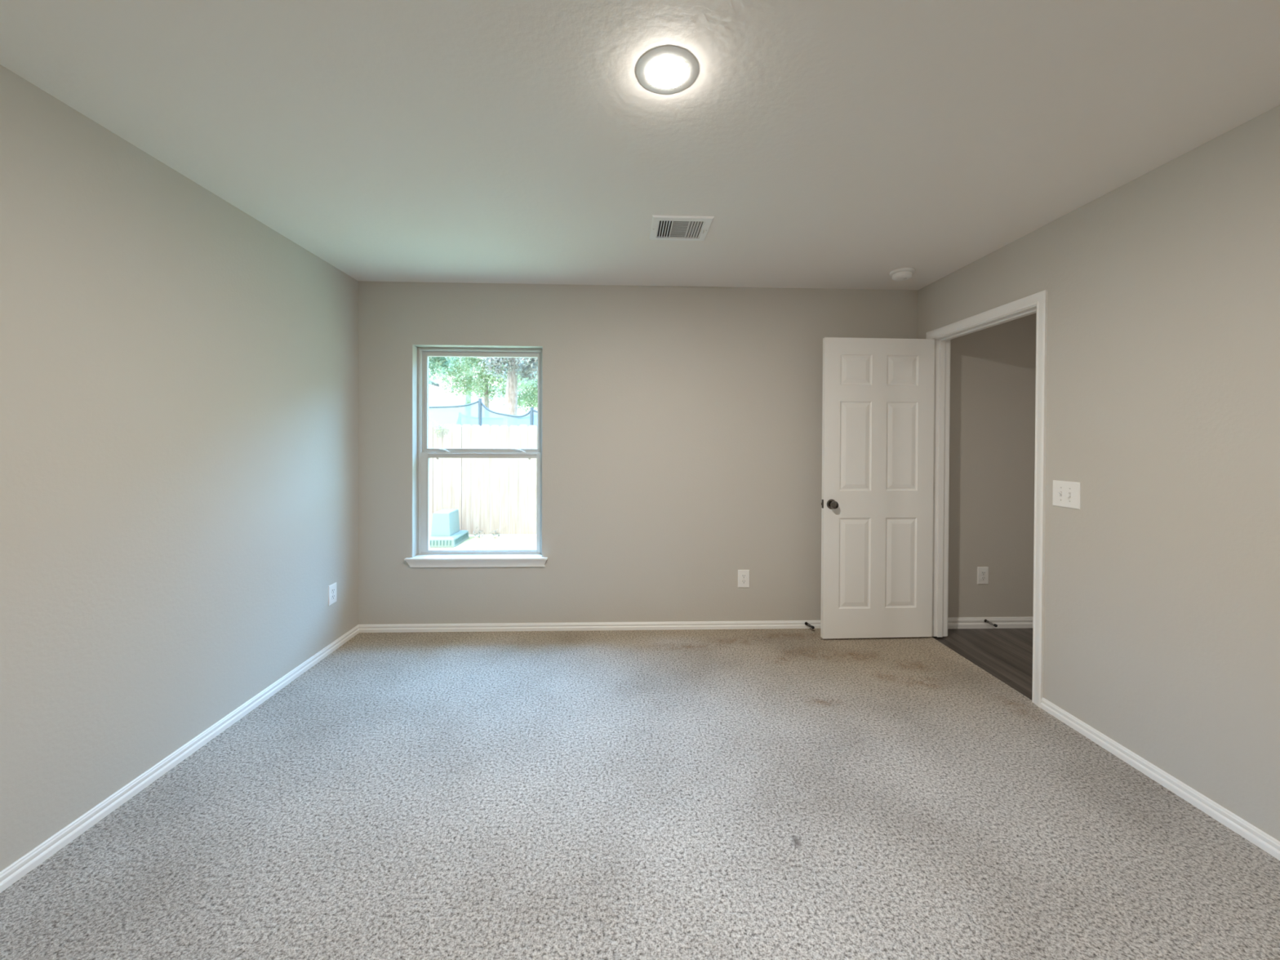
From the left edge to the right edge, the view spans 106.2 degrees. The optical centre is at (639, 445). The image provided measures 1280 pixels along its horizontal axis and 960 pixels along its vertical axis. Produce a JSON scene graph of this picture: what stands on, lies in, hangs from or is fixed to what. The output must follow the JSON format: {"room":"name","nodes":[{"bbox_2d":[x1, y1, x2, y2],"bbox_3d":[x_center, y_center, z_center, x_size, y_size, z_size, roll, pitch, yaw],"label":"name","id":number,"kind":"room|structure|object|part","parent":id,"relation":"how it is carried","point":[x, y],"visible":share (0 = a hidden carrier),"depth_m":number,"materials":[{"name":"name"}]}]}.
{"room":"empty bedroom","nodes":[
{"label":"empty bedroom","id":0,"kind":"room"},
{"bbox_2d":[0,64,358,871],"bbox_3d":[-1.950,0.097,1.382,0.120,2.440,4.240,0,0,-2],"label":"wall","id":1,"kind":"structure","parent":0,"point":[179,374],"depth_m":1.83,"materials":[{"name":"grey paint"}]},
{"bbox_2d":[0,624,359,893],"bbox_3d":[-1.887,1.291,1.374,0.014,0.053,3.960,0,0,-2],"label":"baseboard","id":2,"kind":"structure","parent":1,"relation":"attached to","point":[33,859],"depth_m":1.84,"materials":[{"name":"white paint"}]},
{"bbox_2d":[328,582,336,605],"bbox_3d":[-1.948,0.943,3.050,0.008,0.126,0.083,0,0,-2],"label":"wall outlet","id":3,"kind":"object","parent":1,"relation":"attached to","point":[332,588],"visible":1,"depth_m":3.04,"materials":[{"name":"white plastic"}]},
{"bbox_2d":[0,627,1279,959],"bbox_3d":[0.753,1.439,1.469,5.300,0.220,3.960,0,0,-2],"label":"floor","id":4,"kind":"structure","parent":0,"point":[761,793],"depth_m":1.67,"materials":[{"name":"carpet"}]},
{"bbox_2d":[0,0,1279,289],"bbox_3d":[0.764,-1.181,1.468,5.540,0.140,4.240,0,0,-2],"label":"ceiling","id":5,"kind":"structure","parent":0,"point":[827,144],"depth_m":1.63,"materials":[{"name":"white paint"}]},
{"bbox_2d":[635,45,697,93],"bbox_3d":[0.081,-1.109,1.433,0.185,0.011,0.185,0,0,-2],"label":"recessed light","id":6,"kind":"object","parent":5,"relation":"in","point":[666,69],"visible":1,"depth_m":1.42,"materials":[{"name":"white plastic"}]},
{"bbox_2d":[649,215,714,240],"bbox_3d":[0.208,-1.113,2.484,0.302,0.018,0.273,0,0,-2],"label":"ceiling vent","id":7,"kind":"object","parent":5,"relation":"in","point":[684,228],"visible":1,"depth_m":2.47,"materials":[{"name":"white metal"}]},
{"bbox_2d":[889,267,915,281],"bbox_3d":[1.690,-1.095,3.101,0.146,0.050,0.146,0,0,-2],"label":"smoke detector","id":8,"kind":"object","parent":5,"relation":"attached to","point":[904,273],"visible":1,"depth_m":3.06,"materials":[{"name":"white plastic"}]},
{"bbox_2d":[358,280,1036,624],"bbox_3d":[0.686,0.202,3.518,5.540,2.660,0.160,0,0,-2],"label":"wall","id":9,"kind":"structure","parent":0,"point":[682,426],"depth_m":3.42,"materials":[{"name":"grey paint"}]},
{"bbox_2d":[404,346,548,567],"bbox_3d":[-1.139,0.076,3.434,0.986,1.551,0.196,0,0,-2],"label":"window","id":10,"kind":"structure","parent":9,"relation":"in","point":[426,557],"depth_m":3.46,"materials":[{"name":"white plastic"}]},
{"bbox_3d":[-1.141,0.793,3.406,0.986,0.013,0.128,0,0,-2],"label":"sill","id":11,"kind":"part","parent":10,"relation":"part of","materials":[{"name":"white paint"}]},
{"bbox_3d":[-1.144,0.414,3.477,0.858,0.726,0.037,0,0,-2],"label":"sash","id":12,"kind":"part","parent":10,"relation":"part of","materials":[{"name":"white plastic"}]},
{"bbox_3d":[-1.142,-0.307,3.503,0.856,0.742,0.033,0,0,-2],"label":"sash","id":13,"kind":"part","parent":10,"relation":"part of","materials":[{"name":"white plastic"}]},
{"bbox_2d":[358,620,820,632],"bbox_3d":[0.018,1.284,3.416,3.967,0.053,0.014,0,0,-2],"label":"baseboard","id":14,"kind":"structure","parent":9,"relation":"attached to","point":[580,626],"depth_m":3.40,"materials":[{"name":"white paint"}]},
{"bbox_2d":[737,569,749,587],"bbox_3d":[0.743,0.956,3.442,0.083,0.126,0.008,0,0,-2],"label":"wall outlet","id":15,"kind":"object","parent":9,"relation":"attached to","point":[743,575],"visible":1,"depth_m":3.44,"materials":[{"name":"white plastic"}]},
{"bbox_2d":[804,622,814,629],"bbox_3d":[1.206,1.281,3.417,0.022,0.025,0.081,0,0,-22],"label":"door stop","id":16,"kind":"object","parent":9,"relation":"attached to","point":[806,623],"visible":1,"depth_m":3.41,"materials":[{"name":"brown metal"}]},
{"bbox_2d":[977,566,988,584],"bbox_3d":[2.501,0.951,3.504,0.083,0.126,0.008,0,0,-2],"label":"wall outlet","id":17,"kind":"object","parent":9,"relation":"attached to","point":[982,572],"visible":1,"depth_m":3.50,"materials":[{"name":"white plastic"}]},
{"bbox_2d":[947,617,1032,628],"bbox_3d":[2.723,1.295,3.511,1.219,0.077,0.015,0,0,-2],"label":"baseboard","id":18,"kind":"structure","parent":9,"relation":"attached to","point":[953,622],"depth_m":3.50,"materials":[{"name":"white paint"}]},
{"bbox_2d":[984,618,997,626],"bbox_3d":[2.530,1.283,3.467,0.022,0.036,0.080,0,1,-31],"label":"door stop","id":19,"kind":"object","parent":9,"relation":"attached to","point":[985,620],"visible":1,"depth_m":3.46,"materials":[{"name":"brown metal"}]},
{"bbox_2d":[917,105,1279,841],"bbox_3d":[2.134,0.115,1.447,0.114,2.440,4.080,0,0,-2],"label":"wall","id":20,"kind":"structure","parent":0,"point":[1162,597],"depth_m":1.86,"materials":[{"name":"grey paint"}]},
{"bbox_2d":[820,337,934,639],"bbox_3d":[1.617,0.291,3.273,0.786,2.030,0.155,0,0,-3],"label":"door","id":21,"kind":"structure","parent":20,"relation":"in","point":[877,396],"depth_m":3.26,"materials":[{"name":"white paint"}]},
{"bbox_3d":[1.291,0.397,3.204,0.053,0.053,0.052,0,0,-3],"label":"knob","id":22,"kind":"part","parent":21,"relation":"part of","materials":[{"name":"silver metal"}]},
{"bbox_2d":[925,289,1048,707],"bbox_3d":[2.082,0.270,2.897,0.147,2.107,0.949,0,0,-2],"label":"door frame","id":23,"kind":"structure","parent":20,"relation":"attached to","point":[1040,299],"depth_m":2.83,"materials":[{"name":"white paint"}]},
{"bbox_2d":[1052,480,1080,509],"bbox_3d":[2.037,0.236,2.306,0.019,0.126,0.142,0,0,-2],"label":"light switch","id":24,"kind":"object","parent":20,"relation":"attached to","point":[1065,494],"visible":1,"depth_m":2.30,"materials":[{"name":"white plastic"}]},
{"bbox_2d":[1040,697,1279,860],"bbox_3d":[2.082,1.312,0.982,0.014,0.053,2.895,0,0,-2],"label":"baseboard","id":25,"kind":"structure","parent":20,"relation":"attached to","point":[1251,833],"depth_m":1.84,"materials":[{"name":"white paint"}]},
{"label":"outside","id":26,"kind":"structure","parent":0,"visible":0},
{"bbox_2d":[430,534,536,549],"bbox_3d":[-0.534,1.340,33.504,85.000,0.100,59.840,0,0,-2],"label":"ground","id":27,"kind":"structure","parent":26,"point":[489,541],"depth_m":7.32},
{"bbox_2d":[428,379,439,406],"bbox_3d":[-13.407,-1.556,24.388,4.200,5.720,5.700,0,0,-2],"label":"house","id":28,"kind":"structure","parent":27,"relation":"on","point":[432,381],"depth_m":26.76,"materials":[{"name":"white"}]},
{"bbox_2d":[428,356,459,377],"bbox_3d":[-8.406,-3.122,18.043,3.305,9.017,2.933,0,1,-40],"label":"tree","id":29,"kind":"object","parent":27,"relation":"on","point":[435,361],"visible":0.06,"depth_m":17.95,"materials":[{"name":"green plant"}]},
{"bbox_2d":[430,509,469,547],"bbox_3d":[-2.962,1.240,7.339,0.489,0.492,0.681,0,0,-2],"label":"utility box","id":30,"kind":"object","parent":27,"relation":"on","point":[446,532],"visible":0.9,"depth_m":7.10,"materials":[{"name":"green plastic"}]},
{"bbox_2d":[428,363,471,404],"bbox_3d":[-6.593,-5.450,30.181,18.629,13.484,3.306,0,0,-2],"label":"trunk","id":31,"kind":"object","parent":27,"relation":"on","point":[468,400],"visible":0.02,"depth_m":29.89,"materials":[{"name":"green plant"}]},
{"bbox_2d":[473,526,484,537],"bbox_3d":[-2.584,1.412,7.705,0.188,0.207,0.117,0,0,-2],"label":"weed","id":32,"kind":"object","parent":27,"relation":"on","point":[479,535],"visible":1,"depth_m":7.71,"materials":[{"name":"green plant"}]},
{"bbox_2d":[428,424,537,534],"bbox_3d":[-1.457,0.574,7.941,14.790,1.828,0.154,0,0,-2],"label":"wooden fence","id":33,"kind":"object","parent":27,"relation":"on","point":[493,494],"visible":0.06,"depth_m":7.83,"materials":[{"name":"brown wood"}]},
{"bbox_2d":[431,420,449,436],"bbox_3d":[-3.215,-0.270,7.750,0.325,0.264,0.085,0,0,-9],"label":"climbing vine","id":34,"kind":"object","parent":33,"relation":"hanging from","point":[438,428],"visible":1,"depth_m":7.75,"materials":[{"name":"green plant"}]},
{"bbox_2d":[428,356,537,408],"bbox_3d":[-7.063,-3.470,21.073,5.891,9.673,2.862,0,0,-7],"label":"tree","id":35,"kind":"object","parent":27,"relation":"on","point":[460,366],"visible":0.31,"depth_m":20.74,"materials":[{"name":"green plant"}]},
{"bbox_2d":[428,398,537,480],"bbox_3d":[-4.070,0.062,13.475,5.986,2.740,0.090,0,0,-2],"label":"barrier","id":36,"kind":"object","parent":27,"relation":"on","point":[476,412],"visible":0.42,"depth_m":13.45,"materials":[{"name":"blue"}]},
{"bbox_2d":[489,528,500,537],"bbox_3d":[-2.325,1.403,7.684,0.179,0.167,0.131,0,0,-2],"label":"weed","id":37,"kind":"object","parent":27,"relation":"on","point":[499,535],"visible":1,"depth_m":7.68,"materials":[{"name":"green plant"}]},
{"bbox_2d":[478,357,537,415],"bbox_3d":[-3.946,-3.096,15.989,3.542,9.056,2.676,0,1,-30],"label":"tree","id":38,"kind":"object","parent":27,"relation":"on","point":[514,365],"visible":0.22,"depth_m":15.77,"materials":[{"name":"green plant"}]},
{"bbox_3d":[-4.076,-4.801,15.904,4.093,5.647,2.466,0,0,-2],"label":"crown","id":39,"kind":"part","parent":38,"relation":"part of","materials":[{"name":"green plant"}]},
{"bbox_2d":[488,358,537,412],"bbox_3d":[-4.905,-3.797,23.825,5.814,10.303,2.395,0,0,5],"label":"tree","id":40,"kind":"object","parent":27,"relation":"on","point":[528,398],"visible":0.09,"depth_m":23.65,"materials":[{"name":"green plant"}]}
]}

